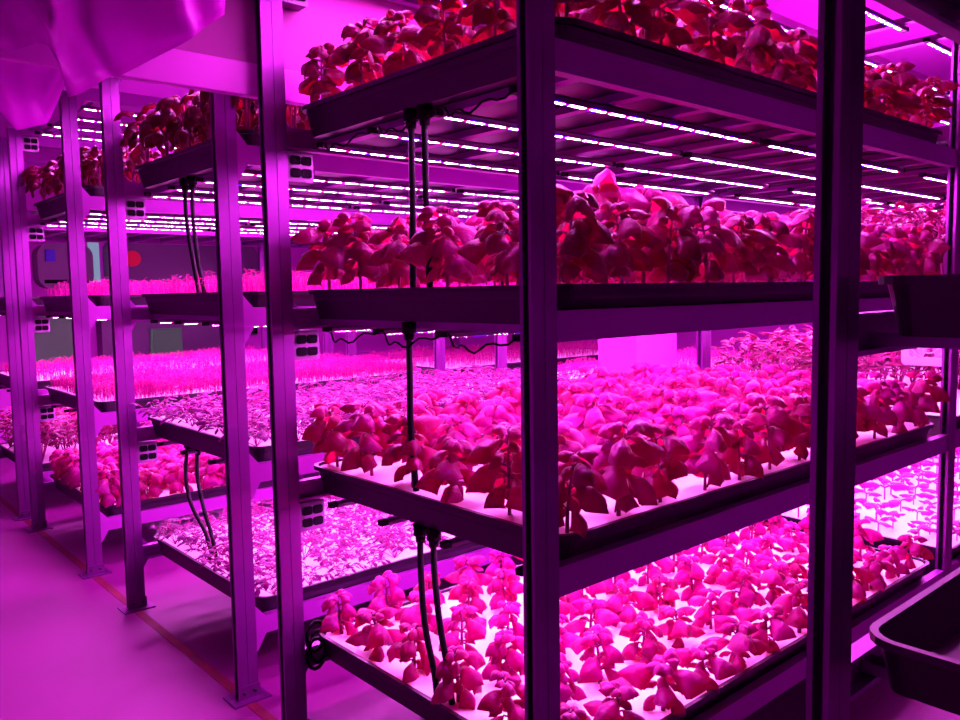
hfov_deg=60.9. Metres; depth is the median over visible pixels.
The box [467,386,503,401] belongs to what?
seedling
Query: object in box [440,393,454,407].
seedling
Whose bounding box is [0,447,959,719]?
floor
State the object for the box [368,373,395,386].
seedling
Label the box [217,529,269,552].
seedling
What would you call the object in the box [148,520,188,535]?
seedling
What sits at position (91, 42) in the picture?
plastic sheet
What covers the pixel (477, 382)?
seedling
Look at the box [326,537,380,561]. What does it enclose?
seedling
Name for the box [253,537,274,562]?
seedling
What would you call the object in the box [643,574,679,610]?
basil plant
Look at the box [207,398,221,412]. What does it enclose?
seedling
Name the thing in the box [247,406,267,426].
seedling
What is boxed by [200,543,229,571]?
seedling
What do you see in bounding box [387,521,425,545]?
seedling
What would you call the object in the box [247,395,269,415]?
seedling
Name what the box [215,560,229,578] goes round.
seedling
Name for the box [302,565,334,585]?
seedling
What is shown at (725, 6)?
lamp
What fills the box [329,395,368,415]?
seedling
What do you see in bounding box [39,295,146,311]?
tray
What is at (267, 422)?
seedling
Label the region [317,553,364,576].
seedling
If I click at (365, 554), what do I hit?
seedling
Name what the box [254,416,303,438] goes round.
seedling
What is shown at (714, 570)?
basil plant
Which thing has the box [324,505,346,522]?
seedling
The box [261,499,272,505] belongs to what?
seedling
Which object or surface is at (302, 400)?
seedling
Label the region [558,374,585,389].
seedling
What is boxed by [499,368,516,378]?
seedling
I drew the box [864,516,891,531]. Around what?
seedling
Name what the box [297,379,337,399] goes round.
seedling
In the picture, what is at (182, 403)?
seedling
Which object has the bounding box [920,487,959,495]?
seedling
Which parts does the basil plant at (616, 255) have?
stem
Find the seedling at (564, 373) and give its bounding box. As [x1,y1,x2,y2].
[558,372,584,381]
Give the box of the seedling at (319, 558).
[305,542,347,566]
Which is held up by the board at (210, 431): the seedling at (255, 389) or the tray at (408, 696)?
the seedling at (255, 389)
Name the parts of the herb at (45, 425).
stem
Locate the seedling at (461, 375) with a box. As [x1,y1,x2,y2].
[456,372,492,390]
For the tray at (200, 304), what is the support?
on the rack at (237, 318)
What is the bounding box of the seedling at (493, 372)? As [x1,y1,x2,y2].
[484,366,507,377]
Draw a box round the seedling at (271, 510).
[251,502,273,521]
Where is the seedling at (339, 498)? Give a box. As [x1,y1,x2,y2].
[321,495,348,514]
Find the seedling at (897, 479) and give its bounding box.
[878,477,905,494]
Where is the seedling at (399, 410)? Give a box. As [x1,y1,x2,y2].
[362,399,405,411]
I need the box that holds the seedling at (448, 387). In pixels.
[444,385,462,399]
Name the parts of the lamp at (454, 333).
cord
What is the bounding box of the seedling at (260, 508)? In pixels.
[251,499,272,515]
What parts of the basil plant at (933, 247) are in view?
stem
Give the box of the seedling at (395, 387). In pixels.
[358,383,406,402]
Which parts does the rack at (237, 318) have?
post, foot plate, rail, rail, rail, post, foot plate, rail, rail, rail, rail, rail, post, rail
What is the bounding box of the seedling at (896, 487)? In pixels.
[862,478,908,499]
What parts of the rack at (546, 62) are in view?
post, rail, rail, cable coil, rail, rail, rail, post, post, rail, rail, rail, rail, rail, post, rail, rail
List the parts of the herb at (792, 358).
stem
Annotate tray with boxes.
[0,297,43,309]
[0,354,264,388]
[0,431,103,471]
[28,210,262,241]
[34,185,404,228]
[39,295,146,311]
[45,368,423,412]
[50,472,319,516]
[135,129,518,208]
[141,291,314,315]
[148,384,516,461]
[154,498,485,612]
[302,17,942,185]
[308,281,889,323]
[314,420,933,560]
[319,525,929,719]
[378,348,597,378]
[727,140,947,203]
[763,515,959,565]
[858,366,959,435]
[869,567,959,715]
[878,274,959,337]
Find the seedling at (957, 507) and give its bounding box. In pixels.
[953,506,959,520]
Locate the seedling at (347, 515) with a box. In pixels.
[325,510,359,532]
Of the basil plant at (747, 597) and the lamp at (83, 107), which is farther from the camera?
the lamp at (83, 107)
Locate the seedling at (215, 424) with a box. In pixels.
[198,408,259,432]
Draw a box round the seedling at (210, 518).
[184,510,215,524]
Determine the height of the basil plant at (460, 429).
0.182 m
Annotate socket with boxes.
[24,144,30,148]
[29,228,35,232]
[31,145,37,149]
[36,228,42,232]
[127,201,134,206]
[127,209,135,215]
[136,201,143,207]
[136,210,143,215]
[140,445,147,451]
[140,454,147,459]
[148,444,155,450]
[148,452,155,458]
[290,155,300,164]
[290,168,300,176]
[296,335,306,343]
[297,347,306,355]
[301,156,311,165]
[302,169,311,177]
[302,506,312,515]
[303,518,312,527]
[307,334,316,342]
[308,346,317,354]
[313,504,322,513]
[313,515,322,524]
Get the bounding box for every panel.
[34,316,73,366]
[149,328,182,359]
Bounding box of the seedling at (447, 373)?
[416,368,459,385]
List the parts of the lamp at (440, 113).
cord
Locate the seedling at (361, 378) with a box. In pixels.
[351,375,391,391]
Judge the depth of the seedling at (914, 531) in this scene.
3.29 m
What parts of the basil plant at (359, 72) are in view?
stem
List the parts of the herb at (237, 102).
stem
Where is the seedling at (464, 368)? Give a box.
[446,364,481,378]
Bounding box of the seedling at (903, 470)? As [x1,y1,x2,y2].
[892,468,912,480]
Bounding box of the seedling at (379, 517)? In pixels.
[368,511,392,530]
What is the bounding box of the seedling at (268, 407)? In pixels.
[258,398,269,415]
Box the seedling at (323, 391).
[314,390,355,404]
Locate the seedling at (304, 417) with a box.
[297,415,314,440]
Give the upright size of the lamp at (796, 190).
0.016 m
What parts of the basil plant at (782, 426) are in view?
stem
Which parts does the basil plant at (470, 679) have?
stem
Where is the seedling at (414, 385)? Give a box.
[413,384,444,405]
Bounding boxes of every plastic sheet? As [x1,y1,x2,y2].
[0,0,225,96]
[0,60,63,129]
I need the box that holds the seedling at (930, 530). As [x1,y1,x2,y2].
[924,526,959,536]
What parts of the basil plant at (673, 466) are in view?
stem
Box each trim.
[0,42,352,105]
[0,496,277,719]
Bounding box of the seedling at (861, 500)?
[855,498,865,511]
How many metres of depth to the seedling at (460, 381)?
3.93 m
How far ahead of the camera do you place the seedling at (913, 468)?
4.31 m
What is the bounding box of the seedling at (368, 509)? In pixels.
[350,508,376,525]
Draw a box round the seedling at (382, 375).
[378,375,406,391]
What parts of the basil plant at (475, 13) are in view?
stem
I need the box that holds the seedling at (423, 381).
[398,381,428,395]
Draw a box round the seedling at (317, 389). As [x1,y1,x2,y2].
[296,388,321,405]
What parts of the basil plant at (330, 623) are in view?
stem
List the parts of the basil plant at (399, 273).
stem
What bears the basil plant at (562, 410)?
on the board at (688, 486)
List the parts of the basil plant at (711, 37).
stem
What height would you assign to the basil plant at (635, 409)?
0.177 m
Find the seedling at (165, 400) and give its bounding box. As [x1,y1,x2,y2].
[129,395,179,416]
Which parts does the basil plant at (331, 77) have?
stem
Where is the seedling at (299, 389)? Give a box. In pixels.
[296,385,307,397]
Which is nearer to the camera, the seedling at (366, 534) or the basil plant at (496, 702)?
the basil plant at (496, 702)
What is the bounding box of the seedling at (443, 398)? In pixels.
[427,395,452,406]
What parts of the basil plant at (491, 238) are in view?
stem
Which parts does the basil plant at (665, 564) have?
stem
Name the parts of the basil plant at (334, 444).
stem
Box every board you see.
[0,367,113,380]
[2,435,112,462]
[50,387,221,400]
[68,472,225,504]
[106,361,216,372]
[154,406,332,445]
[160,513,414,595]
[196,378,323,388]
[305,369,417,379]
[321,440,730,533]
[324,499,454,554]
[325,585,730,719]
[381,356,512,367]
[431,380,558,400]
[445,353,573,361]
[493,562,806,676]
[508,349,597,356]
[558,370,596,378]
[670,526,923,605]
[688,441,809,484]
[722,409,918,445]
[781,493,959,546]
[800,389,959,415]
[855,471,959,509]
[858,366,958,381]
[865,375,959,396]
[905,455,959,478]
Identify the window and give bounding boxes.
[88,242,100,281]
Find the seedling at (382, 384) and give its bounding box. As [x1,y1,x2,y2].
[355,383,389,400]
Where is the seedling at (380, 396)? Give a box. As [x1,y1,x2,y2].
[370,389,406,408]
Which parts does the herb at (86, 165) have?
stem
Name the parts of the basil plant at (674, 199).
stem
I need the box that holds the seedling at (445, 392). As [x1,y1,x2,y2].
[432,392,459,405]
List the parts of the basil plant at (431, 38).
stem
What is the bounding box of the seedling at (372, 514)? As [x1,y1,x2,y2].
[371,509,389,517]
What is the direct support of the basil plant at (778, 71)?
on the board
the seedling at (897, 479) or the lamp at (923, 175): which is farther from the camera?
the seedling at (897, 479)
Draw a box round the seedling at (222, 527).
[201,520,225,541]
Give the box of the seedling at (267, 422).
[219,412,269,439]
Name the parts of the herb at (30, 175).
stem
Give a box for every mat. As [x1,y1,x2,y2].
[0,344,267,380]
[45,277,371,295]
[146,265,515,293]
[369,339,597,366]
[557,344,782,377]
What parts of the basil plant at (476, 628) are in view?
stem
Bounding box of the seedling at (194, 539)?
[171,527,210,547]
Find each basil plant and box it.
[290,218,353,289]
[298,42,348,102]
[301,402,358,466]
[316,212,391,288]
[319,589,357,634]
[331,17,389,86]
[333,400,402,475]
[344,61,375,90]
[345,607,406,661]
[359,9,432,75]
[359,401,398,451]
[366,216,425,287]
[367,570,405,620]
[371,228,395,287]
[381,411,443,487]
[387,623,439,683]
[389,212,437,284]
[393,398,437,462]
[396,589,443,642]
[398,206,476,286]
[413,0,475,57]
[413,389,446,433]
[413,571,445,604]
[415,437,485,502]
[421,217,472,286]
[429,414,481,469]
[430,645,485,709]
[433,604,486,651]
[439,391,495,457]
[444,391,485,434]
[444,555,493,597]
[446,34,469,47]
[448,574,486,619]
[455,0,515,44]
[457,200,518,284]
[460,272,487,285]
[462,213,518,284]
[464,214,516,285]
[465,424,521,514]
[473,399,516,466]
[477,670,524,719]
[481,629,523,683]
[483,422,520,483]
[484,379,520,416]
[485,549,516,577]
[486,395,520,434]
[487,567,522,609]
[488,601,523,636]
[511,184,613,283]
[516,210,583,284]
[554,0,598,16]
[555,9,604,24]
[557,169,650,283]
[558,381,581,416]
[558,382,592,415]
[558,404,568,417]
[558,414,576,461]
[558,420,586,498]
[558,449,608,537]
[559,596,569,614]
[560,614,580,653]
[560,652,586,715]
[560,702,590,719]
[562,279,591,283]
[563,392,629,447]
[563,598,620,643]
[565,581,606,609]
[568,394,608,431]
[571,624,623,683]
[573,364,611,392]
[579,0,651,36]
[583,677,644,719]
[585,424,635,470]
[586,420,665,515]
[591,376,627,408]
[595,201,661,282]
[603,572,630,594]
[605,578,656,626]
[606,184,698,282]
[606,396,634,421]
[609,370,633,387]
[612,0,711,46]
[614,270,640,282]
[617,648,712,716]
[619,611,666,663]
[620,381,644,401]
[623,401,654,435]
[627,384,653,408]
[628,277,660,282]
[630,362,667,386]
[631,424,690,502]
[634,557,675,586]
[635,196,702,282]
[636,10,679,49]
[637,417,669,476]
[638,386,684,432]
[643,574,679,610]
[649,373,674,397]
[650,404,709,454]
[658,605,705,648]
[659,375,697,424]
[661,363,693,386]
[661,549,688,573]
[670,198,743,282]
[673,388,719,429]
[674,369,699,390]
[674,555,706,600]
[674,641,738,694]
[677,0,754,63]
[680,413,737,490]
[682,538,725,557]
[685,371,721,408]
[687,588,735,632]
[691,364,702,371]
[692,210,733,282]
[692,377,742,416]
[697,397,734,454]
[698,212,777,281]
[700,367,727,386]
[700,546,739,587]
[701,615,770,672]
[714,416,763,479]
[715,364,749,377]
[715,560,766,607]
[717,370,750,410]
[719,530,740,553]
[724,0,788,71]
[725,258,741,281]
[725,398,753,437]
[728,257,771,281]
[733,377,764,417]
[733,539,762,573]
[733,604,796,652]
[736,210,806,281]
[737,370,770,382]
[739,521,765,541]
[743,393,808,469]
[747,51,763,74]
[748,533,795,560]
[750,378,781,395]
[750,554,798,604]
[751,38,810,86]
[753,514,789,533]
[755,215,799,281]
[760,363,789,380]
[760,387,802,425]
[770,27,817,90]
[771,579,807,632]
[773,208,814,281]
[775,370,811,391]
[775,521,807,552]
[777,554,807,580]
[780,393,810,460]
[784,276,812,281]
[786,378,811,404]
[792,272,812,281]
[796,536,808,567]
[798,508,808,543]
[801,224,865,274]
[801,374,811,379]
[852,556,876,601]
[853,541,862,561]
[854,518,883,553]
[855,551,894,590]
[856,378,899,438]
[856,384,885,438]
[857,371,883,396]
[860,230,883,276]
[860,248,877,280]
[863,223,910,280]
[864,63,895,108]
[870,379,928,433]
[871,62,918,115]
[871,545,910,578]
[880,79,926,119]
[880,234,922,275]
[892,534,934,568]
[898,223,950,274]
[900,371,950,426]
[908,76,959,127]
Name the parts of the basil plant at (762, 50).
stem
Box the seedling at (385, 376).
[371,376,401,398]
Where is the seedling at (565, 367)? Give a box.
[558,367,577,381]
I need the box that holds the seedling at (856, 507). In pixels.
[854,498,861,509]
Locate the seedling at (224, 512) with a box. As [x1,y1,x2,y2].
[217,508,226,526]
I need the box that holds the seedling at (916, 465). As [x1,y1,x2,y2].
[906,462,919,467]
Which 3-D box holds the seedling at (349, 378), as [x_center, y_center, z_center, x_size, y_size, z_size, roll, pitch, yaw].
[-0.616,0.124,4.127,0.176,0.116,0.206,2,5,28]
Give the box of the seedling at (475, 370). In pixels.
[454,369,489,388]
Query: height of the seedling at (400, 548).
0.102 m
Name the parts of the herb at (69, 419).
stem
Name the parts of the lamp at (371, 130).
cord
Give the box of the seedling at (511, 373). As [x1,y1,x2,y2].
[505,372,520,378]
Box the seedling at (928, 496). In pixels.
[920,494,959,499]
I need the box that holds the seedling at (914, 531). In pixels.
[907,523,929,541]
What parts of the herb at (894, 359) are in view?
stem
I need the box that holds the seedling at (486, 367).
[468,366,493,377]
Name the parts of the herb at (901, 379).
stem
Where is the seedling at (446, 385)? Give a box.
[444,384,468,397]
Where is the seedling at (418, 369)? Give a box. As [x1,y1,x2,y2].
[401,366,440,383]
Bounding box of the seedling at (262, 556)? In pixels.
[259,554,305,572]
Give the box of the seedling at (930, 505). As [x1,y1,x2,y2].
[918,500,936,508]
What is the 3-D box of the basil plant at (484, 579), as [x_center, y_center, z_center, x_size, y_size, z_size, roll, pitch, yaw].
[-0.045,0.740,2.811,0.179,0.144,0.141,4,7,44]
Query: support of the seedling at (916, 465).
on the board at (880, 490)
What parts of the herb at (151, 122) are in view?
stem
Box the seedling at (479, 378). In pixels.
[475,378,496,388]
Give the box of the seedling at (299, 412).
[296,396,332,425]
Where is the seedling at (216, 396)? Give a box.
[198,386,247,405]
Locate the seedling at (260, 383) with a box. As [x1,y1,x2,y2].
[247,383,268,407]
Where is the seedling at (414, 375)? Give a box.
[397,372,424,385]
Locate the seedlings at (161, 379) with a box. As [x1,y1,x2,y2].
[50,350,416,400]
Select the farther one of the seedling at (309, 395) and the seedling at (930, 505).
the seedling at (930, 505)
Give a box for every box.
[22,135,38,153]
[28,226,44,241]
[33,317,49,332]
[39,405,54,421]
[125,198,145,219]
[137,440,157,463]
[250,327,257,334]
[282,0,307,10]
[287,150,313,184]
[294,330,319,360]
[300,498,324,531]
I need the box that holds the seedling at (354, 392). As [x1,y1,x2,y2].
[341,385,384,402]
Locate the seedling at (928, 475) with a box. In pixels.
[899,468,937,483]
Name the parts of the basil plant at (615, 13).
stem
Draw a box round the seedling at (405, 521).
[370,521,409,536]
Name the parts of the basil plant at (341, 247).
stem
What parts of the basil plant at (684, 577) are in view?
stem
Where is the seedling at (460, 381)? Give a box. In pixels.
[444,377,474,392]
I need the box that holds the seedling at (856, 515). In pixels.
[854,512,859,518]
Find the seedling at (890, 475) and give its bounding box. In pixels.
[884,472,895,477]
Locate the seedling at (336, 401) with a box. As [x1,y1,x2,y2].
[300,400,343,420]
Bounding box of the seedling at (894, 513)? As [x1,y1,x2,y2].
[881,511,905,528]
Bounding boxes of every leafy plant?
[49,447,71,472]
[54,448,78,482]
[58,453,80,489]
[70,462,99,483]
[79,462,119,497]
[95,469,120,507]
[96,442,106,452]
[97,445,118,459]
[97,446,118,465]
[106,440,117,454]
[111,459,146,469]
[138,463,143,492]
[139,467,163,499]
[143,453,162,476]
[152,453,183,488]
[155,439,171,453]
[162,444,183,464]
[163,460,195,494]
[166,447,202,472]
[181,452,204,482]
[199,454,225,488]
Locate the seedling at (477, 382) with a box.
[443,381,487,400]
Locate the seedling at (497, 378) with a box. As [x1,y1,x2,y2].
[487,377,505,389]
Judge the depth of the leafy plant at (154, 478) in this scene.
4.16 m
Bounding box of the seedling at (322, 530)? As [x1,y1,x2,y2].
[301,519,331,536]
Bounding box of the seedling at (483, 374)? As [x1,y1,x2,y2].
[468,370,505,385]
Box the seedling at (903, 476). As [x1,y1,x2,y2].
[892,473,914,482]
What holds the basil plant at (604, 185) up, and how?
on the board
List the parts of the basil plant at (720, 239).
stem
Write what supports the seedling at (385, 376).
on the board
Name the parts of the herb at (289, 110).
stem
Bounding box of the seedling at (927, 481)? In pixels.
[916,477,957,494]
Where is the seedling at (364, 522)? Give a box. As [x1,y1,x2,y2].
[332,512,370,538]
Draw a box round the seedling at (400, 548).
[372,529,416,557]
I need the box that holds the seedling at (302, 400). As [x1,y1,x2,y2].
[296,397,328,414]
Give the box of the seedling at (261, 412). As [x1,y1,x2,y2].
[248,409,269,430]
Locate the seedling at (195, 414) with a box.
[171,400,206,425]
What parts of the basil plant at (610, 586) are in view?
stem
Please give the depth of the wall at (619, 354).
3.71 m
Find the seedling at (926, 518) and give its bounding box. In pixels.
[910,517,936,534]
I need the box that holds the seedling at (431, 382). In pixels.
[416,375,446,386]
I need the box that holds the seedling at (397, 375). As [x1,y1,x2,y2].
[385,371,418,387]
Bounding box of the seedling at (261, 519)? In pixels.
[252,515,268,536]
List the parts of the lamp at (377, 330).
cord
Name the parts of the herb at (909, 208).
stem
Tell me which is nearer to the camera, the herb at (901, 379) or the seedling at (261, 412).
the seedling at (261, 412)
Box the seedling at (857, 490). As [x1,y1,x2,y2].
[855,487,881,502]
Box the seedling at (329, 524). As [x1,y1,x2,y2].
[306,522,336,544]
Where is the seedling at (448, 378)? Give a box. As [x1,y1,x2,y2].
[425,378,454,388]
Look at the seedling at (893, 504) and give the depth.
3.64 m
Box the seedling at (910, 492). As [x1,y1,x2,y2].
[899,490,926,504]
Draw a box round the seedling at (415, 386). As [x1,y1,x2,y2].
[385,386,420,400]
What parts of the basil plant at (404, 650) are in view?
stem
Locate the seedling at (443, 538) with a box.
[415,537,446,547]
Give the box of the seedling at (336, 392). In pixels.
[322,391,370,417]
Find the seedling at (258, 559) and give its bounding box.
[253,542,275,568]
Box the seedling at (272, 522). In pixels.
[252,518,273,539]
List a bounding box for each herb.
[0,406,12,447]
[0,409,12,436]
[0,416,44,442]
[5,415,67,462]
[9,419,59,444]
[21,165,53,199]
[38,160,63,193]
[38,166,60,194]
[41,404,75,448]
[43,413,77,449]
[43,415,77,447]
[45,409,63,446]
[55,155,92,185]
[60,156,101,185]
[62,407,102,433]
[70,412,116,445]
[70,412,117,443]
[79,145,102,185]
[83,177,103,185]
[92,153,131,182]
[102,425,115,443]
[110,420,151,440]
[114,111,179,165]
[122,143,153,181]
[135,158,152,182]
[138,103,194,154]
[145,150,171,162]
[156,91,209,147]
[169,138,194,152]
[179,93,210,138]
[188,89,254,127]
[189,132,201,146]
[231,95,257,129]
[236,99,258,129]
[240,98,297,129]
[286,104,309,127]
[290,105,310,129]
[711,336,775,376]
[730,327,800,369]
[749,341,811,377]
[758,325,811,372]
[767,329,811,378]
[778,329,811,370]
[785,197,885,225]
[793,336,867,375]
[793,338,811,367]
[801,323,811,346]
[858,353,891,379]
[859,350,913,379]
[861,201,932,275]
[872,207,945,256]
[874,349,933,381]
[882,353,925,381]
[887,200,946,255]
[888,202,953,274]
[914,348,959,375]
[929,210,945,259]
[930,351,959,388]
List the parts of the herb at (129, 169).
stem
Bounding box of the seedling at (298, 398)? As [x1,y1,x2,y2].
[296,397,305,405]
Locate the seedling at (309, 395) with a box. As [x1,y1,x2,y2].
[296,394,318,410]
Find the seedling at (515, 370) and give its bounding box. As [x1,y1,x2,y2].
[491,370,520,382]
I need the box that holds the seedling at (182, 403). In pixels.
[160,397,214,424]
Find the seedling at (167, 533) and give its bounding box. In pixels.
[154,518,191,543]
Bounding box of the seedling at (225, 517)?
[216,507,256,523]
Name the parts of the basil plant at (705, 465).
stem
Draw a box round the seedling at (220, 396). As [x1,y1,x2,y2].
[205,395,250,418]
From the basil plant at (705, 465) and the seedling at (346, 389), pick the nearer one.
the basil plant at (705, 465)
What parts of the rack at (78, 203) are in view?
post, foot plate, rail, rail, rail, post, foot plate, rail, rail, rail, rail, rail, rail, rail, post, post, rail, rail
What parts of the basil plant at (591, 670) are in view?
stem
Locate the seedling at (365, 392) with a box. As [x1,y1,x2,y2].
[353,390,396,411]
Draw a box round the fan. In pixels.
[901,348,958,365]
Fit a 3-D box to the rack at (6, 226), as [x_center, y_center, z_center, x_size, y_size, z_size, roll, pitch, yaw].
[-1.544,-0.385,6.785,4.499,2.383,1.166,-5,6,-41]
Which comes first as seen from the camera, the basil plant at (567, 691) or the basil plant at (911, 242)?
the basil plant at (567, 691)
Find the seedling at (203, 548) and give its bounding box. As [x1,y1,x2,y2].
[182,534,217,553]
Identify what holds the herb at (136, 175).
on the board
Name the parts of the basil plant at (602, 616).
stem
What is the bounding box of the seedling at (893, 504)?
[862,497,899,516]
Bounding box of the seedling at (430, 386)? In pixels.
[401,378,445,390]
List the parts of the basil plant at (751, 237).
stem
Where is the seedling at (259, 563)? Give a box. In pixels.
[226,561,275,590]
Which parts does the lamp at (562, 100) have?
cord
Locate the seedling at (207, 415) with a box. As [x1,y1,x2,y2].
[182,408,220,430]
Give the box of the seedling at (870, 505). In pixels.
[863,502,889,522]
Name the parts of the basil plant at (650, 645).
stem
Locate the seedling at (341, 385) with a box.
[321,382,355,400]
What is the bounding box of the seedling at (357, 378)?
[327,377,362,391]
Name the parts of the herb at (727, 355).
stem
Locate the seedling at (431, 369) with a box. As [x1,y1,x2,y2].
[428,369,452,381]
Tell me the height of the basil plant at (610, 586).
0.153 m
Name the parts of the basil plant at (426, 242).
stem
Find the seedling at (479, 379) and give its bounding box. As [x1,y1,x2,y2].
[457,379,487,393]
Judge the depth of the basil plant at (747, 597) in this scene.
2.58 m
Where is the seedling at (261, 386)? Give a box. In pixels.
[251,385,300,405]
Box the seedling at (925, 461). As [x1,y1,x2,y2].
[923,460,937,473]
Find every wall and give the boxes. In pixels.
[0,148,519,442]
[173,0,949,141]
[557,215,959,365]
[598,333,675,385]
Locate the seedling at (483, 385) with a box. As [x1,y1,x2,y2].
[473,385,492,400]
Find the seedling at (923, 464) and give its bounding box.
[916,462,935,473]
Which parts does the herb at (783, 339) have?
stem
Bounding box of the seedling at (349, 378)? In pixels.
[337,372,376,391]
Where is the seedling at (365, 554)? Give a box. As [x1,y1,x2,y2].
[351,547,390,568]
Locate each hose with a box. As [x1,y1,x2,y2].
[179,178,200,292]
[184,445,212,553]
[186,176,205,292]
[192,448,217,556]
[401,321,419,491]
[403,108,418,287]
[413,523,438,693]
[417,104,432,286]
[426,527,454,705]
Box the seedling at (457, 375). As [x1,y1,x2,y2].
[448,371,470,385]
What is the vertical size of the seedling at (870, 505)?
0.083 m
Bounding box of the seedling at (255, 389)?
[247,387,268,414]
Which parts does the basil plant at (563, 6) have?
stem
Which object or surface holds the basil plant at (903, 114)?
on the board
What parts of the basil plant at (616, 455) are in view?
stem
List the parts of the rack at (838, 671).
post, rail, rail, rail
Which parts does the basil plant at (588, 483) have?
stem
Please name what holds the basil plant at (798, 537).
on the board at (859, 564)
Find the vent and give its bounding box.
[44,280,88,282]
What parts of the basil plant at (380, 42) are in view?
stem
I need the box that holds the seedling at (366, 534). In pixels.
[352,526,391,545]
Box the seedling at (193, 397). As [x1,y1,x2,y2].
[190,397,221,411]
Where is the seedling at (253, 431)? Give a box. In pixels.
[218,416,270,445]
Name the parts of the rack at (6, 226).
rail, post, foot plate, rail, rail, rail, rail, rail, rail, post, rail, post, rail, post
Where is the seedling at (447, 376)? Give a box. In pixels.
[435,369,475,387]
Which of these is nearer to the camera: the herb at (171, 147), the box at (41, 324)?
the herb at (171, 147)
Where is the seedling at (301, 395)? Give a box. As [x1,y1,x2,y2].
[296,389,329,404]
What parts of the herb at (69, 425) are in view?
stem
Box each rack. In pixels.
[0,126,462,520]
[6,88,596,579]
[99,78,812,709]
[254,0,959,719]
[806,0,959,719]
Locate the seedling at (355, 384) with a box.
[342,384,378,397]
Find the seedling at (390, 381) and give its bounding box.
[380,379,418,398]
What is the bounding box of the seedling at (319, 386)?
[298,381,324,396]
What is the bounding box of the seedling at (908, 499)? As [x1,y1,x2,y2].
[888,494,913,510]
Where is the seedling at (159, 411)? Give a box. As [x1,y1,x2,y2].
[142,399,184,420]
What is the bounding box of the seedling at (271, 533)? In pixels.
[253,523,274,546]
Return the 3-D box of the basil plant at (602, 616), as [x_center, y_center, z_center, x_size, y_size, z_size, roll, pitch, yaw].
[0.333,0.769,2.409,0.176,0.142,0.143,0,5,14]
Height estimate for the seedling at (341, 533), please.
0.105 m
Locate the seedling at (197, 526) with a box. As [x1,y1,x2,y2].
[184,513,226,534]
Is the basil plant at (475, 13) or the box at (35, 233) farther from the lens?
the box at (35, 233)
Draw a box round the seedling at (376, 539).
[364,522,407,549]
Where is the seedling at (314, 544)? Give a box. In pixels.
[301,530,324,559]
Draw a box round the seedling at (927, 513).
[902,506,933,520]
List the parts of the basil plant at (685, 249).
stem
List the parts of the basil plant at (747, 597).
stem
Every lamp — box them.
[35,131,175,148]
[40,222,210,231]
[46,315,62,317]
[47,123,138,136]
[51,404,67,407]
[52,219,214,227]
[58,315,70,317]
[64,409,76,412]
[78,116,129,125]
[80,105,147,115]
[85,216,246,225]
[88,211,262,221]
[144,192,350,208]
[150,319,182,322]
[157,441,178,445]
[168,185,381,203]
[174,320,208,323]
[180,449,201,454]
[195,177,408,198]
[202,321,218,325]
[208,458,224,464]
[213,229,333,234]
[240,227,353,232]
[242,169,454,192]
[250,223,378,229]
[290,220,389,227]
[316,142,559,175]
[322,127,615,166]
[322,326,391,331]
[328,328,448,343]
[328,499,356,508]
[354,206,473,216]
[377,108,682,155]
[378,516,407,526]
[382,330,519,348]
[384,201,518,213]
[418,195,518,206]
[439,537,470,548]
[442,85,761,143]
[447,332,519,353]
[457,189,518,198]
[515,566,522,576]
[560,172,715,193]
[616,163,769,187]
[683,152,814,178]
[710,1,817,39]
[734,193,814,206]
[760,139,904,172]
[787,187,887,203]
[862,182,944,198]
[865,57,947,92]
[866,7,908,32]
[886,201,940,211]
[919,172,946,182]
[923,37,950,55]
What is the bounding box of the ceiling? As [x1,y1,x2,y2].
[0,0,951,149]
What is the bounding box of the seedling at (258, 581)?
[254,562,303,596]
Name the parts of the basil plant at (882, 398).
stem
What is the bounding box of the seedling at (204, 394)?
[174,392,216,407]
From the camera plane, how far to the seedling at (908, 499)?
3.73 m
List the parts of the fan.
blade, blade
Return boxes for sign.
[45,249,55,261]
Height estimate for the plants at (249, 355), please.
0.104 m
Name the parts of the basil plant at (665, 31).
stem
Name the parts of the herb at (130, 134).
stem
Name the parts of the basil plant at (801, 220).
stem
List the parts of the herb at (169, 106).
stem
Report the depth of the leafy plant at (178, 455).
4.65 m
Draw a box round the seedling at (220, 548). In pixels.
[189,542,228,566]
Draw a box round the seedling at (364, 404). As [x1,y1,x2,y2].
[340,404,385,422]
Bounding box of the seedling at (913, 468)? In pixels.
[910,467,933,477]
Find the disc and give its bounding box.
[127,251,140,266]
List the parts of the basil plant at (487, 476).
stem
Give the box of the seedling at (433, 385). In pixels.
[421,379,448,391]
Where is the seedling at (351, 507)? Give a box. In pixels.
[339,505,368,521]
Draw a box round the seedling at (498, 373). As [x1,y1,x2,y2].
[477,368,505,381]
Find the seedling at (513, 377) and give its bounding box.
[499,376,520,395]
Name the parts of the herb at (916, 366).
stem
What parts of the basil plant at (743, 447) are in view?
stem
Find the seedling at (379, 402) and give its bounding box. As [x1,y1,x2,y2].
[377,401,406,418]
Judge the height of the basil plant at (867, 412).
0.202 m
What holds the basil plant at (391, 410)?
on the board at (688, 486)
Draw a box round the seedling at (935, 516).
[925,508,936,519]
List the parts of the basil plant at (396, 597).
stem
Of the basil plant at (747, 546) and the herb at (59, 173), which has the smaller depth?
the basil plant at (747, 546)
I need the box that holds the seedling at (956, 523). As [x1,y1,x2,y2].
[953,520,959,540]
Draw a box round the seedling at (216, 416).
[191,402,253,434]
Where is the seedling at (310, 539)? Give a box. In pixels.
[301,533,319,546]
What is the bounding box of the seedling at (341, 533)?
[319,525,367,550]
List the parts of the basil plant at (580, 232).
stem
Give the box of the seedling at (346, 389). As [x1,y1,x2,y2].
[331,385,373,401]
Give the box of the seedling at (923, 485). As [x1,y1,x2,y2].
[906,481,928,498]
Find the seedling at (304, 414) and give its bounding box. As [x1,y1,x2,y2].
[297,405,348,427]
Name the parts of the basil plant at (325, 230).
stem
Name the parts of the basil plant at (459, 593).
stem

